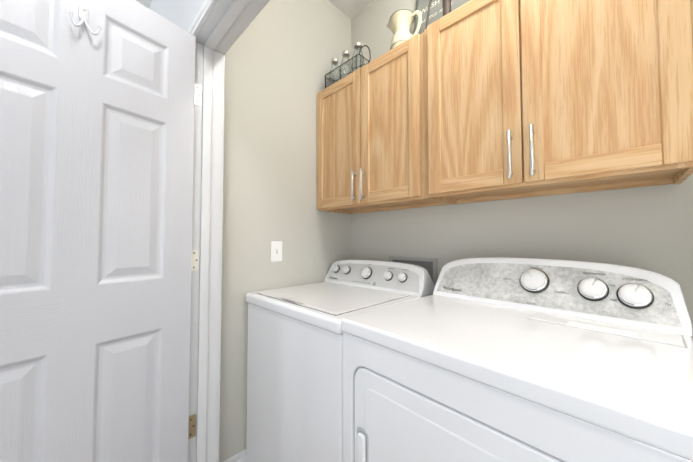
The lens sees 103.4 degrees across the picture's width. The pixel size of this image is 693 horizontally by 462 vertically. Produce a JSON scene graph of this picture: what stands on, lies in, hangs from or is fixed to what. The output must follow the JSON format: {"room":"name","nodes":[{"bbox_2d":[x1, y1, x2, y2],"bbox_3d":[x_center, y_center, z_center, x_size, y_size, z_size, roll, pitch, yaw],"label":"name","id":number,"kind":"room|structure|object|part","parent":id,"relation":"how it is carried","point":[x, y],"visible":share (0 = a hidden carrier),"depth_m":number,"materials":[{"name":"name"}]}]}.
{"room":"laundry room","nodes":[
{"label":"laundry room","id":0,"kind":"room"},
{"bbox_2d":[149,0,193,31],"bbox_3d":[-1.591,-0.148,2.122,2.684,2.820,0.060,-2,-3,45],"label":"wall","id":1,"kind":"structure","parent":0,"point":[179,13],"depth_m":1.38,"materials":[{"name":"grey paint"}]},
{"bbox_2d":[0,0,201,461],"bbox_3d":[-0.832,0.196,0.841,0.053,2.022,0.756,-1,-2,35],"label":"door","id":2,"kind":"structure","parent":1,"relation":"in","point":[96,162],"depth_m":0.87,"materials":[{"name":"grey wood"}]},
{"bbox_2d":[69,5,101,34],"bbox_3d":[-0.801,-0.654,0.842,0.041,0.086,0.072,-2,-3,45],"label":"hook","id":3,"kind":"object","parent":2,"relation":"attached to","point":[83,13],"visible":0.96,"depth_m":0.84,"materials":[{"name":"white metal"}]},
{"bbox_3d":[-0.631,0.109,1.133,0.046,1.477,0.046,-2,-3,45],"label":"door hinges","id":4,"kind":"part","parent":2,"relation":"part of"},
{"bbox_2d":[188,0,217,35],"bbox_3d":[-0.107,0.159,0.585,1.664,2.103,0.017,-2,-3,45],"label":"door frame","id":5,"kind":"structure","parent":1,"relation":"attached to","point":[206,9],"depth_m":1.06,"materials":[{"name":"white wood"}]},
{"bbox_2d":[194,0,204,19],"bbox_3d":[-0.081,-1.226,0.658,1.572,0.763,0.060,-2,-3,45],"label":"wall","id":6,"kind":"structure","parent":0,"point":[198,4],"depth_m":1.15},
{"bbox_2d":[188,0,269,461],"bbox_3d":[-0.060,0.184,0.632,1.572,2.057,0.119,-2,-3,45],"label":"door frame","id":7,"kind":"structure","parent":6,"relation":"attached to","point":[242,19],"depth_m":1.18,"materials":[{"name":"white wood"}]},
{"bbox_2d":[196,0,249,461],"bbox_3d":[-0.063,0.192,0.628,1.540,2.041,0.036,-2,-3,45],"label":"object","id":8,"kind":"object","parent":7,"relation":"attached to","point":[231,14],"visible":1,"depth_m":1.16,"materials":[{"name":"white wood"}]},
{"bbox_2d":[135,0,374,18],"bbox_3d":[-0.872,-1.635,0.612,5.900,0.050,3.520,-2,-3,45],"label":"ceiling","id":9,"kind":"structure","parent":0,"point":[350,9],"depth_m":1.89,"materials":[{"name":"white paint"}]},
{"bbox_2d":[219,0,350,461],"bbox_3d":[-0.385,-0.165,1.637,0.120,2.820,1.069,-2,-3,45],"label":"wall","id":10,"kind":"structure","parent":0,"point":[280,55],"depth_m":1.53,"materials":[{"name":"grey paint"}]},
{"bbox_2d":[224,449,245,461],"bbox_3d":[-0.290,1.177,1.593,0.014,0.135,0.935,-2,-3,45],"label":"baseboard","id":11,"kind":"structure","parent":10,"relation":"attached to","point":[240,456],"depth_m":1.35,"materials":[{"name":"white wood"}]},
{"bbox_2d":[271,241,281,261],"bbox_3d":[-0.387,0.115,1.529,0.016,0.114,0.070,-2,-3,45],"label":"light switch","id":12,"kind":"object","parent":10,"relation":"attached to","point":[276,251],"visible":1,"depth_m":1.53,"materials":[{"name":"white plastic"}]},
{"bbox_2d":[351,0,692,335],"bbox_3d":[0.716,-0.173,1.384,2.040,2.820,0.120,-2,-3,45],"label":"wall","id":13,"kind":"structure","parent":0,"point":[650,228],"depth_m":1.18,"materials":[{"name":"grey paint"}]},
{"bbox_2d":[316,32,454,213],"bbox_3d":[0.176,-0.517,1.591,0.756,0.765,0.361,-2,-3,45],"label":"upper cabinet","id":14,"kind":"object","parent":13,"relation":"attached to","point":[371,136],"visible":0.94,"depth_m":1.43,"materials":[{"name":"brown wood"}]},
{"bbox_3d":[-0.052,-0.517,1.628,0.272,0.646,0.006,-2,-3,45],"label":"door panel","id":15,"kind":"part","parent":14,"relation":"part of","materials":[{"name":"brown wood"}]},
{"bbox_2d":[324,45,370,87],"bbox_3d":[0.004,-0.980,1.685,0.329,0.161,0.104,-2,-3,45],"label":"wire basket","id":16,"kind":"object","parent":14,"relation":"on","point":[360,61],"visible":0.54,"depth_m":1.60,"materials":[{"name":"grey metal"}]},
{"bbox_2d":[329,61,339,85],"bbox_3d":[-0.074,-1.000,1.762,0.073,0.198,0.073,-2,-3,45],"label":"bottle","id":17,"kind":"object","parent":16,"relation":"in","point":[334,66],"visible":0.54,"depth_m":1.73,"materials":[{"name":"clear glass"}]},
{"bbox_2d":[340,54,351,79],"bbox_3d":[-0.003,-1.003,1.692,0.073,0.198,0.073,-2,-3,45],"label":"bottle","id":18,"kind":"object","parent":16,"relation":"in","point":[345,59],"visible":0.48,"depth_m":1.66,"materials":[{"name":"clear glass"}]},
{"bbox_2d":[342,50,349,56],"bbox_3d":[-0.003,-1.097,1.695,0.049,0.026,0.049,-2,-3,45],"label":"lid","id":19,"kind":"object","parent":18,"relation":"on","point":[345,52],"visible":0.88,"depth_m":1.68,"materials":[{"name":"silver metal"}]},
{"bbox_2d":[352,46,363,72],"bbox_3d":[0.068,-1.005,1.622,0.073,0.198,0.073,-2,-3,45],"label":"bottle","id":20,"kind":"object","parent":16,"relation":"in","point":[357,50],"visible":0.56,"depth_m":1.59,"materials":[{"name":"clear glass"}]},
{"bbox_2d":[354,42,361,48],"bbox_3d":[0.068,-1.099,1.625,0.049,0.026,0.049,-2,-3,45],"label":"lid","id":21,"kind":"object","parent":20,"relation":"on","point":[357,43],"visible":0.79,"depth_m":1.60,"materials":[{"name":"silver metal"}]},
{"bbox_3d":[0.039,-0.246,1.488,0.012,0.168,0.036,-2,-3,45],"label":"door handle","id":22,"kind":"part","parent":14,"relation":"part of","materials":[{"name":"silver metal"}]},
{"bbox_3d":[0.084,-0.247,1.443,0.012,0.168,0.036,-2,-3,45],"label":"door handle","id":23,"kind":"part","parent":14,"relation":"part of","materials":[{"name":"silver metal"}]},
{"bbox_3d":[0.095,-0.520,1.510,0.680,0.765,0.019,-2,-3,45],"label":"frame","id":24,"kind":"part","parent":14,"relation":"part of","materials":[{"name":"brown wood"}]},
{"bbox_3d":[0.209,-0.526,1.369,0.252,0.646,0.006,-2,-3,45],"label":"door panel","id":25,"kind":"part","parent":14,"relation":"part of","materials":[{"name":"brown wood"}]},
{"bbox_2d":[387,9,421,49],"bbox_3d":[0.311,-1.037,1.490,0.209,0.265,0.135,-2,-3,45],"label":"pitcher","id":26,"kind":"object","parent":14,"relation":"on","point":[400,22],"visible":0.54,"depth_m":1.45,"materials":[{"name":"beige ceramic"}]},
{"bbox_2d":[389,256,437,284],"bbox_3d":[0.382,0.256,1.608,0.320,0.207,0.028,-2,-3,45],"label":"washer outlet box","id":27,"kind":"object","parent":13,"relation":"attached to","point":[429,265],"visible":0.33,"depth_m":1.55,"materials":[{"name":"grey plastic"}]},
{"bbox_2d":[424,0,692,203],"bbox_3d":[0.710,-0.535,1.054,0.756,0.765,0.371,-2,-3,45],"label":"upper cabinet","id":28,"kind":"object","parent":13,"relation":"attached to","point":[529,98],"visible":1,"depth_m":0.90,"materials":[{"name":"brown wood"}]},
{"bbox_2d":[425,0,450,28],"bbox_3d":[0.472,-1.079,1.289,0.219,0.336,0.080,-2,-3,45],"label":"pump","id":29,"kind":"object","parent":28,"relation":"on","point":[446,6],"visible":0.46,"depth_m":1.28,"materials":[{"name":"brown"}]},
{"bbox_2d":[413,0,469,34],"bbox_3d":[0.611,-1.164,1.361,0.620,0.515,0.100,-2,-3,45],"label":"sign","id":30,"kind":"object","parent":28,"relation":"on","point":[436,12],"visible":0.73,"depth_m":1.51,"materials":[{"name":"grey"}]},
{"bbox_3d":[0.485,-0.535,1.081,0.248,0.646,0.006,-2,-3,45],"label":"door panel","id":31,"kind":"part","parent":28,"relation":"part of","materials":[{"name":"brown wood"}]},
{"bbox_3d":[0.568,-0.264,0.950,0.012,0.168,0.036,-2,-3,45],"label":"door handle","id":32,"kind":"part","parent":28,"relation":"part of","materials":[{"name":"silver metal"}]},
{"bbox_3d":[0.614,-0.265,0.904,0.012,0.168,0.036,-2,-3,45],"label":"door handle","id":33,"kind":"part","parent":28,"relation":"part of","materials":[{"name":"silver metal"}]},
{"bbox_3d":[0.626,-0.537,0.970,0.680,0.765,0.019,-2,-3,45],"label":"frame","id":34,"kind":"part","parent":28,"relation":"part of","materials":[{"name":"brown wood"}]},
{"bbox_3d":[0.744,-0.544,0.825,0.268,0.646,0.006,-2,-3,45],"label":"door panel","id":35,"kind":"part","parent":28,"relation":"part of","materials":[{"name":"brown wood"}]},
{"bbox_3d":[-0.872,1.234,0.517,5.900,0.050,3.520,-2,-3,45],"label":"floor","id":36,"kind":"structure","parent":0,"visible":0},
{"bbox_2d":[246,259,434,461],"bbox_3d":[-0.023,0.701,1.386,0.699,1.073,0.705,-2,-3,45],"label":"washer","id":37,"kind":"object","parent":36,"relation":"on","point":[295,375],"visible":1,"depth_m":1.17,"materials":[{"name":"white enameled metal"}]},
{"bbox_3d":[-0.072,0.311,1.349,0.579,0.006,0.485,-2,-3,45],"label":"lid","id":38,"kind":"part","parent":37,"relation":"part of","materials":[{"name":"white metal"}]},
{"bbox_3d":[0.126,0.247,1.552,0.663,0.109,0.056,-2,-3,45],"label":"panel","id":39,"kind":"part","parent":37,"relation":"part of","materials":[{"name":"white plastic"}]},
{"bbox_2d":[341,257,692,461],"bbox_3d":[0.497,0.658,0.829,0.750,1.122,0.737,2,-3,-42],"label":"dryer","id":40,"kind":"object","parent":36,"relation":"on","point":[498,359],"visible":1,"depth_m":0.66,"materials":[{"name":"white metal"}]},
{"bbox_3d":[0.042,0.685,0.780,0.014,0.210,0.030,2,-3,-42],"label":"handle","id":41,"kind":"part","parent":40,"relation":"part of","materials":[{"name":"white plastic"}]},
{"bbox_3d":[0.238,0.682,0.591,0.014,0.579,0.631,2,-3,-42],"label":"door","id":42,"kind":"part","parent":40,"relation":"part of","materials":[{"name":"white metal"}]},
{"bbox_3d":[0.238,0.745,0.589,0.015,0.872,0.727,2,-3,-42],"label":"panel","id":43,"kind":"part","parent":40,"relation":"part of","materials":[{"name":"white metal"}]},
{"bbox_3d":[0.667,0.193,1.000,0.070,0.137,0.701,2,-3,-42],"label":"panel","id":44,"kind":"part","parent":40,"relation":"part of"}
]}

